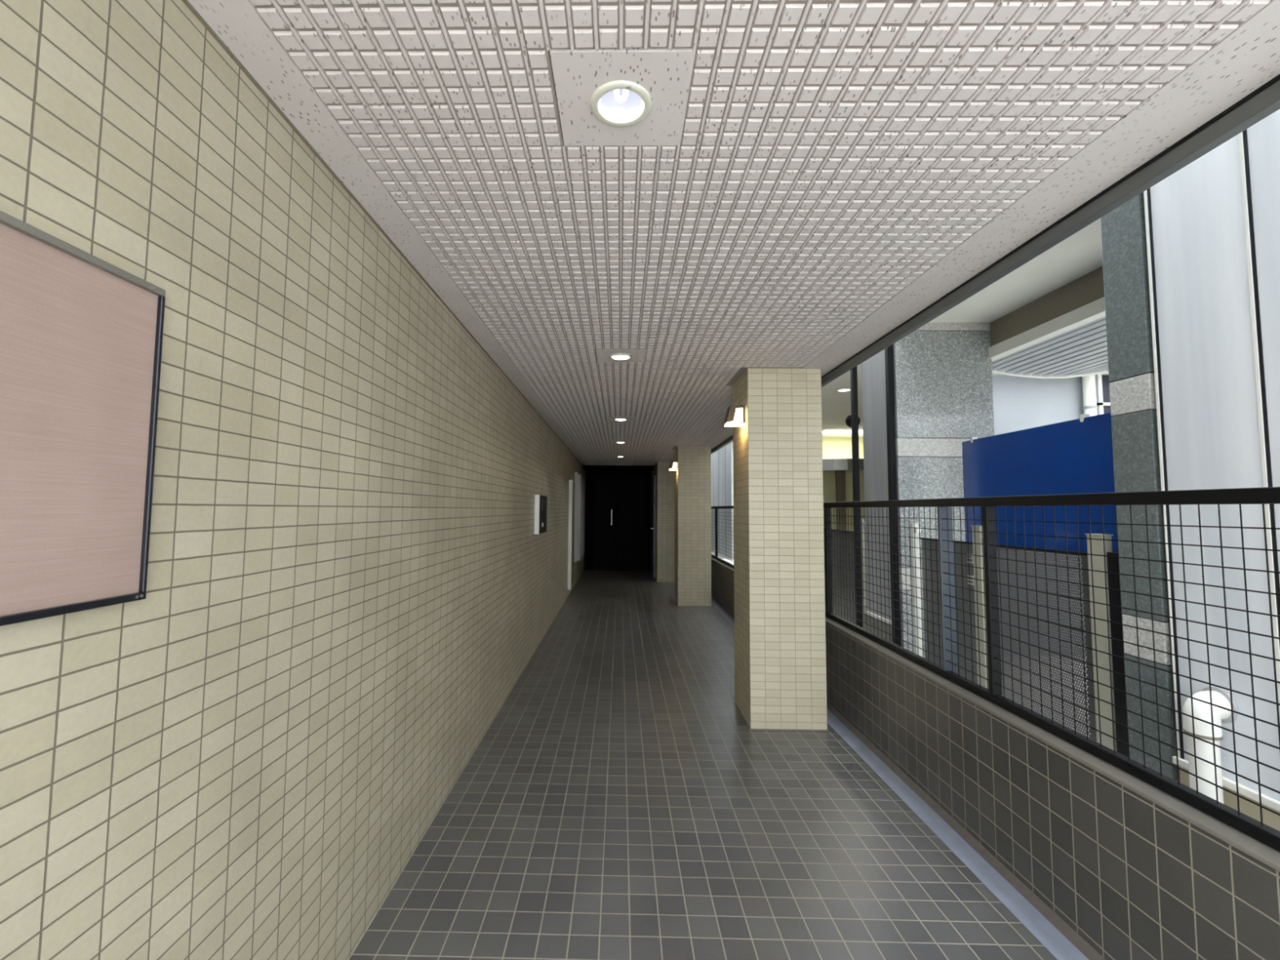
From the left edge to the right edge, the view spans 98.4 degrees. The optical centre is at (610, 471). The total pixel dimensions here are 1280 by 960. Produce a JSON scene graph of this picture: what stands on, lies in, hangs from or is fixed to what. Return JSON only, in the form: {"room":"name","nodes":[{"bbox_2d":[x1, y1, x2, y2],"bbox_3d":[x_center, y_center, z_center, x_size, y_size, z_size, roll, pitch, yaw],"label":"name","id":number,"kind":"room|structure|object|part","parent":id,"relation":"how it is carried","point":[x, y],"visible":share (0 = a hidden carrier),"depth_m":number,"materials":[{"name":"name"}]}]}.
{"room":"covered outdoor walkway","nodes":[
{"label":"covered outdoor walkway","id":0,"kind":"room"},
{"bbox_2d":[0,0,585,959],"bbox_3d":[-0.830,0.629,7.516,0.270,2.650,15.950,0,-4,1],"label":"wall","id":1,"kind":"structure","parent":0,"point":[350,580],"depth_m":1.23,"materials":[{"name":"tile"}]},
{"bbox_2d":[0,210,165,626],"bbox_3d":[-0.811,-0.085,0.494,0.020,0.543,0.945,0,-4,1],"label":"notice board","id":2,"kind":"object","parent":1,"relation":"attached to","point":[82,334],"visible":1,"depth_m":0.82,"materials":[{"name":"pink fabric"}]},
{"bbox_3d":[-0.814,0.180,0.476,0.018,0.012,0.945,0,-4,1],"label":"frame rail","id":3,"kind":"part","parent":2,"relation":"part of","materials":[{"name":"black metal"}]},
{"bbox_3d":[-0.809,-0.350,0.512,0.018,0.013,0.945,0,-4,1],"label":"frame rail","id":4,"kind":"part","parent":2,"relation":"part of","materials":[{"name":"metal"}]},
{"bbox_2d":[182,0,582,464],"bbox_3d":[-0.706,-0.531,6.289,0.010,0.008,13.350,0,-4,1],"label":"trim","id":5,"kind":"structure","parent":1,"relation":"attached to","point":[186,2],"depth_m":1.46,"materials":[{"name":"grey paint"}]},
{"bbox_2d":[533,494,546,534],"bbox_3d":[-0.706,0.432,5.637,0.045,0.380,0.600,0,-4,1],"label":"intercom panel","id":6,"kind":"object","parent":1,"relation":"attached to","point":[540,501],"visible":1,"depth_m":5.48,"materials":[{"name":"white plastic"}]},
{"bbox_2d":[567,480,574,590],"bbox_3d":[-0.637,1.032,9.294,0.054,1.750,0.940,0,-4,1],"label":"door frame","id":7,"kind":"structure","parent":1,"relation":"attached to","point":[571,486],"depth_m":8.86,"materials":[{"name":"white metal"}]},
{"bbox_3d":[-0.658,1.033,9.310,0.011,1.710,0.909,0,-4,1],"label":"panel","id":8,"kind":"part","parent":7,"relation":"part of","materials":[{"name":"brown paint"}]},
{"bbox_2d":[573,472,585,562],"bbox_3d":[-0.587,0.861,10.678,0.099,1.620,1.400,0,-4,1],"label":"display case","id":9,"kind":"object","parent":1,"relation":"attached to","point":[580,481],"visible":1,"depth_m":10.04,"materials":[{"name":"grey metal"}]},
{"bbox_3d":[-0.587,0.872,10.698,0.099,1.560,1.359,0,-4,1],"label":"panel","id":10,"kind":"part","parent":9,"relation":"part of","materials":[{"name":"grey metal"}]},
{"bbox_2d":[584,471,651,570],"bbox_3d":[0.649,0.986,12.953,2.490,2.600,0.200,0,-4,1],"label":"wall","id":11,"kind":"structure","parent":0,"point":[588,474],"depth_m":12.89,"materials":[{"name":"black paint"}]},
{"bbox_2d":[593,478,616,570],"bbox_3d":[-0.136,1.209,12.790,0.510,2.120,0.124,0,-4,1],"label":"door","id":12,"kind":"structure","parent":11,"relation":"in","point":[604,497],"depth_m":12.80,"materials":[{"name":"black paint"}]},
{"bbox_2d":[590,475,649,570],"bbox_3d":[0.230,1.174,12.818,1.360,2.200,0.060,0,-4,1],"label":"door frame","id":13,"kind":"structure","parent":11,"relation":"attached to","point":[616,477],"depth_m":12.81,"materials":[{"name":"black paint"}]},
{"bbox_2d":[616,478,647,570],"bbox_3d":[0.500,1.216,12.815,0.700,2.120,0.050,0,-4,1],"label":"door","id":14,"kind":"structure","parent":11,"relation":"in","point":[632,493],"depth_m":12.79,"materials":[{"name":"black paint"}]},
{"bbox_2d":[582,465,653,471],"bbox_3d":[0.177,-0.082,12.433,1.550,0.053,1.000,0,-4,1],"label":"wall","id":15,"kind":"structure","parent":0,"point":[587,468],"depth_m":12.02,"materials":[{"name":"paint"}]},
{"bbox_2d":[651,461,674,582],"bbox_3d":[1.103,1.036,11.814,0.340,2.354,2.050,0,-4,1],"label":"tiled pillar","id":16,"kind":"structure","parent":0,"point":[664,477],"depth_m":10.80,"materials":[{"name":"tile"}]},
{"bbox_2d":[649,475,655,578],"bbox_3d":[0.877,1.153,11.760,0.107,2.090,1.050,0,-4,1],"label":"door","id":17,"kind":"structure","parent":16,"relation":"in","point":[652,527],"depth_m":11.34,"materials":[{"name":"blue paint"}]},
{"bbox_2d":[674,470,675,573],"bbox_3d":[1.572,1.040,11.805,0.600,2.354,2.050,0,-4,1],"label":"wall","id":18,"kind":"structure","parent":0,"point":[674,470],"depth_m":10.79,"materials":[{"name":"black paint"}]},
{"bbox_2d":[711,74,1279,454],"bbox_3d":[1.558,-0.623,6.255,0.036,0.322,13.350,0,-4,1],"label":"trim","id":19,"kind":"structure","parent":18,"relation":"attached to","point":[1267,102],"depth_m":1.63,"materials":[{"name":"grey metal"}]},
{"bbox_2d":[349,569,1088,959],"bbox_3d":[0.515,1.883,6.103,2.490,0.120,13.350,0,-4,1],"label":"floor","id":20,"kind":"structure","parent":0,"point":[620,802],"depth_m":2.37,"materials":[{"name":"tile"}]},
{"bbox_2d":[674,445,711,606],"bbox_3d":[1.248,0.805,8.401,0.498,2.354,0.495,0,-4,1],"label":"tiled pillar","id":21,"kind":"structure","parent":20,"relation":"on","point":[692,575],"depth_m":8.16,"materials":[{"name":"beige tile"}]},
{"bbox_2d":[668,461,677,470],"bbox_3d":[0.946,-0.095,8.340,0.126,0.136,0.111,0,-4,1],"label":"wall lamp","id":22,"kind":"object","parent":21,"relation":"attached to","point":[673,464],"visible":1,"depth_m":8.29,"materials":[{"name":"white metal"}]},
{"bbox_2d":[733,368,828,731],"bbox_3d":[1.157,0.496,3.857,0.498,2.354,0.495,0,-4,1],"label":"tiled pillar","id":23,"kind":"structure","parent":20,"relation":"on","point":[780,684],"depth_m":3.63,"materials":[{"name":"beige tile"}]},
{"bbox_2d":[724,404,744,426],"bbox_3d":[0.856,-0.388,3.820,0.126,0.136,0.111,0,-4,1],"label":"wall lamp","id":24,"kind":"object","parent":23,"relation":"attached to","point":[735,415],"visible":1,"depth_m":3.77,"materials":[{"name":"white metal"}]},
{"bbox_3d":[0.913,-0.392,3.820,0.012,0.115,0.100,0,-4,1],"label":"plate","id":25,"kind":"part","parent":24,"relation":"part of","materials":[{"name":"brown metal"}]},
{"bbox_2d":[711,442,733,559],"bbox_3d":[2.904,-0.486,15.268,0.270,5.310,5.500,0,-4,1],"label":"wall","id":26,"kind":"structure","parent":0,"point":[722,460],"depth_m":13.40,"materials":[{"name":"silver metal"}]},
{"bbox_2d":[187,0,1279,466],"bbox_3d":[0.413,-0.531,6.269,2.245,0.018,13.350,0,-4,1],"label":"ceiling","id":27,"kind":"structure","parent":0,"point":[837,170],"depth_m":1.47,"materials":[{"name":"white metal"}]},
{"bbox_2d":[609,440,631,443],"bbox_3d":[0.143,-0.462,7.811,0.297,0.102,0.297,0,-4,1],"label":"recessed light","id":28,"kind":"object","parent":27,"relation":"in","point":[611,442],"visible":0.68,"depth_m":7.77,"materials":[{"name":"white"}]},
{"bbox_2d":[612,455,628,457],"bbox_3d":[0.181,-0.319,9.897,0.297,0.102,0.297,0,-4,1],"label":"recessed light","id":29,"kind":"object","parent":27,"relation":"in","point":[612,455],"visible":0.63,"depth_m":9.84,"materials":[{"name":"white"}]},
{"bbox_2d":[595,348,645,363],"bbox_3d":[0.064,-0.759,3.436,0.297,0.102,0.297,0,-4,1],"label":"recessed light","id":30,"kind":"object","parent":27,"relation":"in","point":[629,356],"visible":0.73,"depth_m":3.42,"materials":[{"name":"white"}]},
{"bbox_2d":[606,416,635,422],"bbox_3d":[0.107,-0.597,5.827,0.297,0.102,0.297,0,-4,1],"label":"recessed light","id":31,"kind":"object","parent":27,"relation":"in","point":[629,419],"visible":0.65,"depth_m":5.81,"materials":[{"name":"white"}]},
{"bbox_2d":[550,47,693,146],"bbox_3d":[0.025,-0.905,1.299,0.297,0.102,0.297,0,-4,1],"label":"recessed light","id":32,"kind":"object","parent":27,"relation":"in","point":[606,96],"visible":1,"depth_m":1.27,"materials":[{"name":"white metal"}]},
{"bbox_2d":[822,436,865,586],"bbox_3d":[5.359,0.827,11.475,4.700,3.100,0.200,0,-4,1],"label":"wall","id":33,"kind":"structure","parent":0,"point":[833,447],"depth_m":11.43,"materials":[{"name":"yellow paint"}]},
{"bbox_2d":[835,472,847,582],"bbox_3d":[4.738,1.187,11.322,0.170,2.350,0.080,0,-4,1],"label":"trim","id":34,"kind":"structure","parent":33,"relation":"attached to","point":[840,477],"depth_m":11.33,"materials":[{"name":"brown paint"}]},
{"bbox_2d":[822,458,863,472],"bbox_3d":[4.807,-0.121,11.019,2.800,0.220,0.840,0,-4,1],"label":"lintel","id":35,"kind":"object","parent":33,"relation":"attached to","point":[829,465],"visible":0.19,"depth_m":10.69,"materials":[{"name":"silver metal"}]},
{"bbox_2d":[861,349,892,642],"bbox_3d":[2.724,-0.932,5.478,0.270,5.750,0.700,0,-4,1],"label":"wall","id":36,"kind":"structure","parent":0,"point":[873,376],"depth_m":5.40,"materials":[{"name":"grey metal"}]},
{"bbox_2d":[721,558,1089,736],"bbox_3d":[5.143,2.304,8.547,5.000,0.250,18.450,0,-4,1],"label":"floor","id":37,"kind":"structure","parent":0,"point":[727,560],"depth_m":5.05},
{"bbox_2d":[860,518,866,628],"bbox_3d":[2.684,1.231,5.799,0.060,1.476,0.104,0,-4,1],"label":"fence post","id":38,"kind":"object","parent":37,"relation":"on","point":[863,520],"visible":0.3,"depth_m":5.82,"materials":[{"name":"grey metal"}]},
{"bbox_2d":[823,528,855,624],"bbox_3d":[2.737,1.339,6.450,0.028,1.310,1.250,0,-4,1],"label":"fence panel","id":39,"kind":"object","parent":38,"relation":"attached to","point":[849,549],"visible":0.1,"depth_m":6.46,"materials":[{"name":"grey metal"}]},
{"bbox_2d":[909,522,922,657],"bbox_3d":[2.666,1.172,4.781,0.060,1.456,0.104,0,-4,1],"label":"fence post","id":40,"kind":"object","parent":37,"relation":"on","point":[912,524],"visible":0.58,"depth_m":4.80,"materials":[{"name":"white paint"}]},
{"bbox_2d":[920,537,977,684],"bbox_3d":[2.699,1.198,4.371,0.028,1.310,0.780,0,-4,1],"label":"fence panel","id":41,"kind":"object","parent":40,"relation":"attached to","point":[965,561],"visible":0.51,"depth_m":4.27,"materials":[{"name":"grey metal"}]},
{"bbox_3d":[2.705,0.552,4.415,0.028,0.015,0.780,0,-4,1],"label":"edge rail","id":42,"kind":"part","parent":41,"relation":"part of","materials":[{"name":"black metal"}]},
{"bbox_2d":[893,322,1003,687],"bbox_3d":[3.027,0.266,5.012,0.870,3.298,0.135,0,-4,1],"label":"granite pillar","id":43,"kind":"structure","parent":37,"relation":"on","point":[943,377],"depth_m":5.00,"materials":[{"name":"grey stone"}]},
{"bbox_2d":[987,297,1105,361],"bbox_3d":[3.515,-1.145,4.084,0.180,0.100,2.880,0,-4,1],"label":"trim","id":44,"kind":"structure","parent":43,"relation":"attached to","point":[1095,310],"depth_m":4.31,"materials":[{"name":"white paint"}]},
{"bbox_2d":[989,266,1104,346],"bbox_3d":[3.522,-1.320,4.096,0.130,0.250,2.880,0,-4,1],"label":"beam","id":45,"kind":"structure","parent":44,"relation":"on","point":[1088,288],"depth_m":4.34,"materials":[{"name":"brown paint"}]},
{"bbox_2d":[991,316,1108,378],"bbox_3d":[4.249,-1.088,3.819,1.567,0.177,3.024,0,-4,1],"label":"canopy","id":46,"kind":"object","parent":44,"relation":"attached to","point":[1082,350],"visible":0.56,"depth_m":4.77,"materials":[{"name":"metal"}]},
{"bbox_3d":[4.276,-0.966,5.311,1.567,0.137,0.028,0,-4,1],"label":"edge trim","id":47,"kind":"part","parent":46,"relation":"part of","materials":[{"name":"white metal"}]},
{"bbox_2d":[970,525,988,688],"bbox_3d":[2.650,1.112,3.903,0.060,1.456,0.144,0,-4,1],"label":"fence post","id":48,"kind":"object","parent":37,"relation":"on","point":[978,528],"visible":0.38,"depth_m":3.92,"materials":[{"name":"beige metal"}]},
{"bbox_2d":[996,544,1097,742],"bbox_3d":[2.682,1.134,3.438,0.028,1.310,0.850,0,-4,1],"label":"fence panel","id":49,"kind":"object","parent":48,"relation":"attached to","point":[1002,550],"visible":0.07,"depth_m":3.37,"materials":[{"name":"grey metal"}]},
{"bbox_3d":[2.688,0.488,3.482,0.028,0.015,0.850,0,-4,1],"label":"edge rail","id":50,"kind":"part","parent":49,"relation":"part of","materials":[{"name":"black metal"}]},
{"bbox_2d":[961,412,1117,740],"bbox_3d":[2.939,0.746,3.675,0.068,2.162,1.740,0,-4,1],"label":"board","id":51,"kind":"object","parent":37,"relation":"on","point":[1074,456],"visible":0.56,"depth_m":3.69,"materials":[{"name":"blue plastic"}]},
{"bbox_3d":[2.932,0.110,3.719,0.025,0.845,1.740,0,-4,1],"label":"panel","id":52,"kind":"part","parent":51,"relation":"part of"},
{"bbox_3d":[2.951,0.758,3.404,0.034,2.100,0.040,0,-4,1],"label":"post","id":53,"kind":"part","parent":51,"relation":"part of","materials":[{"name":"beige stone"}]},
{"bbox_2d":[1084,533,1116,751],"bbox_3d":[2.632,1.054,2.933,0.060,1.441,0.108,0,-4,1],"label":"fence post","id":54,"kind":"object","parent":37,"relation":"on","point":[1097,545],"visible":0.53,"depth_m":2.93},
{"bbox_2d":[1106,551,1128,757],"bbox_3d":[2.630,1.090,2.800,0.070,1.350,0.130,0,-4,1],"label":"steel post","id":55,"kind":"object","parent":37,"relation":"on","point":[1113,562],"visible":0.24,"depth_m":2.84,"materials":[{"name":"black metal"}]},
{"bbox_2d":[1100,191,1180,782],"bbox_3d":[2.985,0.108,2.678,0.870,3.296,0.215,0,-4,1],"label":"granite pillar","id":56,"kind":"structure","parent":37,"relation":"on","point":[1134,422],"depth_m":2.67,"materials":[{"name":"grey stone"}]},
{"bbox_2d":[731,363,1108,442],"bbox_3d":[5.179,-0.987,9.146,5.000,0.200,6.700,0,-4,1],"label":"ceiling","id":57,"kind":"structure","parent":0,"point":[836,406],"depth_m":8.01,"materials":[{"name":"white paint"}]},
{"bbox_2d":[822,429,862,434],"bbox_3d":[4.756,-0.775,10.693,1.300,0.020,0.400,0,-4,1],"label":"recessed light","id":58,"kind":"object","parent":57,"relation":"in","point":[827,431],"visible":0.29,"depth_m":10.65,"materials":[{"name":"white"}]},
{"bbox_2d":[836,387,850,391],"bbox_3d":[2.979,-1.044,7.035,0.184,0.012,0.184,0,-4,1],"label":"recessed light","id":59,"kind":"object","parent":57,"relation":"in","point":[845,389],"visible":0.92,"depth_m":7.02,"materials":[{"name":"white"}]},
{"bbox_2d":[844,414,860,427],"bbox_3d":[2.858,-0.803,6.519,0.164,0.565,0.164,0,-4,1],"label":"dome camera","id":60,"kind":"object","parent":57,"relation":"attached to","point":[848,420],"visible":0.41,"depth_m":6.46,"materials":[{"name":"black paint"}]},
{"bbox_2d":[711,560,1279,959],"bbox_3d":[1.672,1.618,5.047,0.140,0.885,11.250,0,-4,1],"label":"wall","id":61,"kind":"structure","parent":0,"point":[1134,878],"depth_m":1.87,"materials":[{"name":"grey tile"}]},
{"bbox_2d":[711,595,1106,959],"bbox_3d":[1.583,1.751,5.040,0.034,0.018,11.250,0,-4,1],"label":"baseboard","id":62,"kind":"structure","parent":61,"relation":"attached to","point":[1057,922],"depth_m":2.26,"materials":[{"name":"grey tile"}]},
{"bbox_2d":[711,556,1279,871],"bbox_3d":[1.675,1.169,5.078,0.153,0.015,11.250,0,-4,1],"label":"trim","id":63,"kind":"structure","parent":61,"relation":"on","point":[1264,853],"depth_m":1.74,"materials":[{"name":"grey tile"}]},
{"bbox_2d":[711,505,733,568],"bbox_3d":[1.740,0.944,8.290,0.045,0.865,4.870,0,-4,1],"label":"mesh railing","id":64,"kind":"object","parent":63,"relation":"on","point":[716,508],"visible":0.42,"depth_m":8.64,"materials":[{"name":"black metal"}]},
{"bbox_3d":[1.753,1.004,9.123,0.039,0.792,0.030,0,-4,1],"label":"post","id":65,"kind":"part","parent":64,"relation":"part of","materials":[{"name":"black metal"}]},
{"bbox_3d":[1.744,0.532,8.318,0.045,0.040,4.870,0,-4,1],"label":"rail","id":66,"kind":"part","parent":64,"relation":"part of","materials":[{"name":"black metal"}]},
{"bbox_3d":[1.732,1.359,8.262,0.036,0.033,4.870,0,-4,1],"label":"rail","id":67,"kind":"part","parent":64,"relation":"part of","materials":[{"name":"black metal"}]},
{"bbox_2d":[823,486,1279,851],"bbox_3d":[1.649,0.562,2.689,0.065,0.865,6.300,0,-4,1],"label":"mesh railing","id":68,"kind":"object","parent":63,"relation":"on","point":[1268,835],"visible":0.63,"depth_m":1.98,"materials":[{"name":"black metal"}]},
{"bbox_3d":[1.664,0.670,4.215,0.039,0.792,0.030,0,-4,1],"label":"post","id":69,"kind":"part","parent":68,"relation":"part of","materials":[{"name":"black metal"}]},
{"bbox_3d":[1.649,0.567,2.703,0.064,0.792,0.020,0,-4,1],"label":"post","id":70,"kind":"part","parent":68,"relation":"part of","materials":[{"name":"grey metal"}]},
{"bbox_3d":[1.631,0.543,2.359,0.039,0.792,0.028,0,-4,1],"label":"post","id":71,"kind":"part","parent":68,"relation":"part of","materials":[{"name":"black metal"}]},
{"bbox_3d":[1.642,0.151,2.717,0.045,0.040,6.300,0,-4,1],"label":"rail","id":72,"kind":"part","parent":68,"relation":"part of","materials":[{"name":"black metal"}]},
{"bbox_3d":[1.631,0.977,2.661,0.036,0.033,6.300,0,-4,1],"label":"rail","id":73,"kind":"part","parent":68,"relation":"part of","materials":[{"name":"black paint"}]},
{"bbox_2d":[928,217,1102,322],"bbox_3d":[3.021,-1.455,3.977,0.870,0.025,2.165,0,-4,1],"label":"ceiling","id":74,"kind":"structure","parent":0,"point":[1080,254],"depth_m":4.09,"materials":[{"name":"white paint"}]},
{"bbox_2d":[991,374,1085,657],"bbox_3d":[5.514,0.368,6.191,4.200,3.300,0.200,0,-4,1],"label":"wall","id":75,"kind":"structure","parent":0,"point":[1020,403],"depth_m":6.18,"materials":[{"name":"white paint"}]},
{"bbox_2d":[1081,374,1097,416],"bbox_3d":[5.280,0.360,6.015,0.122,3.290,0.122,0,-4,1],"label":"pipe","id":76,"kind":"object","parent":75,"relation":"attached to","point":[1089,393],"visible":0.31,"depth_m":6.06,"materials":[{"name":"white paint"}]},
{"bbox_2d":[1094,373,1112,414],"bbox_3d":[5.666,-0.138,6.097,0.500,2.000,0.050,0,-4,1],"label":"window frame","id":77,"kind":"structure","parent":75,"relation":"in","point":[1102,382],"depth_m":6.15,"materials":[{"name":"white metal"}]},
{"bbox_3d":[5.676,-0.137,6.114,0.440,2.000,0.014,0,-4,1],"label":"pane","id":78,"kind":"part","parent":77,"relation":"part of","materials":[{"name":"glass"}]},
{"bbox_2d":[1143,109,1279,831],"bbox_3d":[2.631,-1.282,0.340,0.270,5.750,4.600,0,-4,1],"label":"wall","id":79,"kind":"structure","parent":0,"point":[1212,225],"depth_m":2.28,"materials":[{"name":"silver metal"}]},
{"bbox_2d":[1182,686,1237,804],"bbox_3d":[2.467,1.314,2.277,0.130,0.830,0.139,0,-4,1],"label":"drain pipe","id":80,"kind":"object","parent":79,"relation":"attached to","point":[1202,710],"visible":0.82,"depth_m":2.26,"materials":[{"name":"white plastic"}]},
{"bbox_3d":[2.224,2.283,8.601,0.840,0.250,18.450,0,-4,1],"label":"floor","id":81,"kind":"structure","parent":0,"visible":0},
{"bbox_2d":[850,365,862,627],"bbox_3d":[2.568,0.320,5.776,0.075,3.290,0.100,0,-4,1],"label":"steel post","id":82,"kind":"object","parent":81,"relation":"on","point":[854,388],"visible":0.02,"depth_m":5.77,"materials":[{"name":"black metal"}]},
{"bbox_2d":[884,344,901,646],"bbox_3d":[2.554,0.267,5.008,0.075,3.290,0.100,0,-4,1],"label":"steel post","id":83,"kind":"object","parent":81,"relation":"on","point":[889,367],"visible":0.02,"depth_m":5.00,"materials":[{"name":"black metal"}]}
]}

